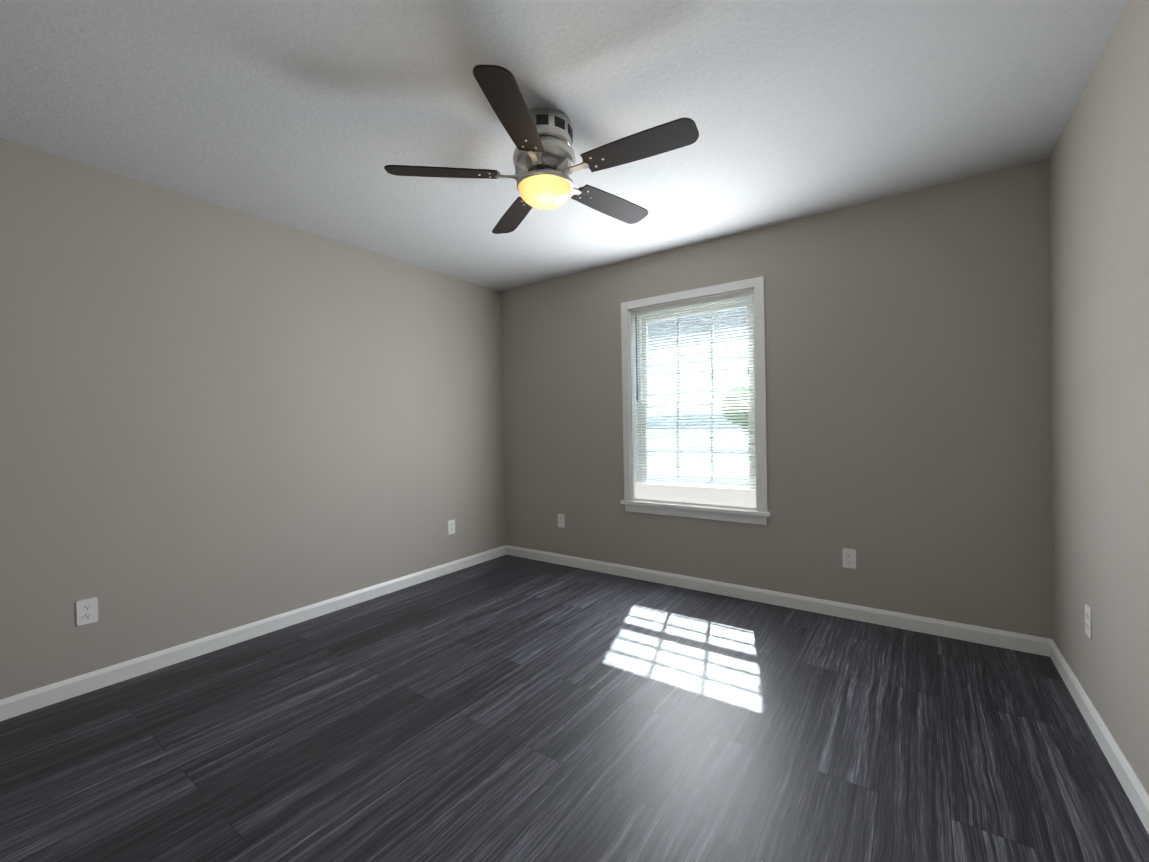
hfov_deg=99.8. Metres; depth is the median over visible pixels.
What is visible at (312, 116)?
ceiling
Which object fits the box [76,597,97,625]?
electrical outlet
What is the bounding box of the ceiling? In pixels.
[0,0,1127,290]
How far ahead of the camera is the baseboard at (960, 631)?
2.99 m
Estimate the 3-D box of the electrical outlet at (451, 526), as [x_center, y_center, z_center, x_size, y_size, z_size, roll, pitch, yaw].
[-1.010,0.790,3.980,0.007,0.114,0.070,-1,1,35]
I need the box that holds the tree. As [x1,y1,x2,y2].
[722,387,748,438]
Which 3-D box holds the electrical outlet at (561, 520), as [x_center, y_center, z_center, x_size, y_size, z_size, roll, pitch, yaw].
[-0.114,0.766,4.128,0.070,0.114,0.007,-1,1,35]
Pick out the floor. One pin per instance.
(508, 709)
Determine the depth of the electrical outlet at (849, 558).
2.88 m
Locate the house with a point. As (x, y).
(697, 389)
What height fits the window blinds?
1.451 m
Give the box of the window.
[621,276,770,524]
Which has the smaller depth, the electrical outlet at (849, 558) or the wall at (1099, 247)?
the wall at (1099, 247)
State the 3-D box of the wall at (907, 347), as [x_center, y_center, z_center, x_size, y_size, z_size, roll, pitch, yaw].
[0.885,-0.092,3.501,3.670,2.440,0.160,-1,1,35]
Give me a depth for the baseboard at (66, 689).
2.60 m
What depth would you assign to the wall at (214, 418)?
2.62 m
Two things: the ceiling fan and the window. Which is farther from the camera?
the window
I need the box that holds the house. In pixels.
[648,307,748,488]
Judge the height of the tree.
2.162 m
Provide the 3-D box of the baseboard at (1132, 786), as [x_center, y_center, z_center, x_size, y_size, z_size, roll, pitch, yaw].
[1.908,1.084,1.762,0.013,0.086,1.475,-1,1,35]
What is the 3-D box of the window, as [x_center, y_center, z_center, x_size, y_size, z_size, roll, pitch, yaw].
[0.849,-0.190,3.502,1.101,1.613,0.205,-1,1,35]
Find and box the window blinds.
[632,291,755,509]
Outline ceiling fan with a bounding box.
[384,64,698,233]
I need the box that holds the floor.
[0,555,1148,861]
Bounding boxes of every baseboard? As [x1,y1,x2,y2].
[0,545,507,720]
[508,545,1043,655]
[1044,638,1148,833]
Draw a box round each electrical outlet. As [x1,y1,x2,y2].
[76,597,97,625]
[448,520,454,534]
[558,514,564,527]
[842,548,855,568]
[1085,604,1091,638]
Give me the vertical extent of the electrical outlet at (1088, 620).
0.114 m
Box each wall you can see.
[0,138,505,699]
[501,159,1052,638]
[1049,0,1148,794]
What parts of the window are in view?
frame, glass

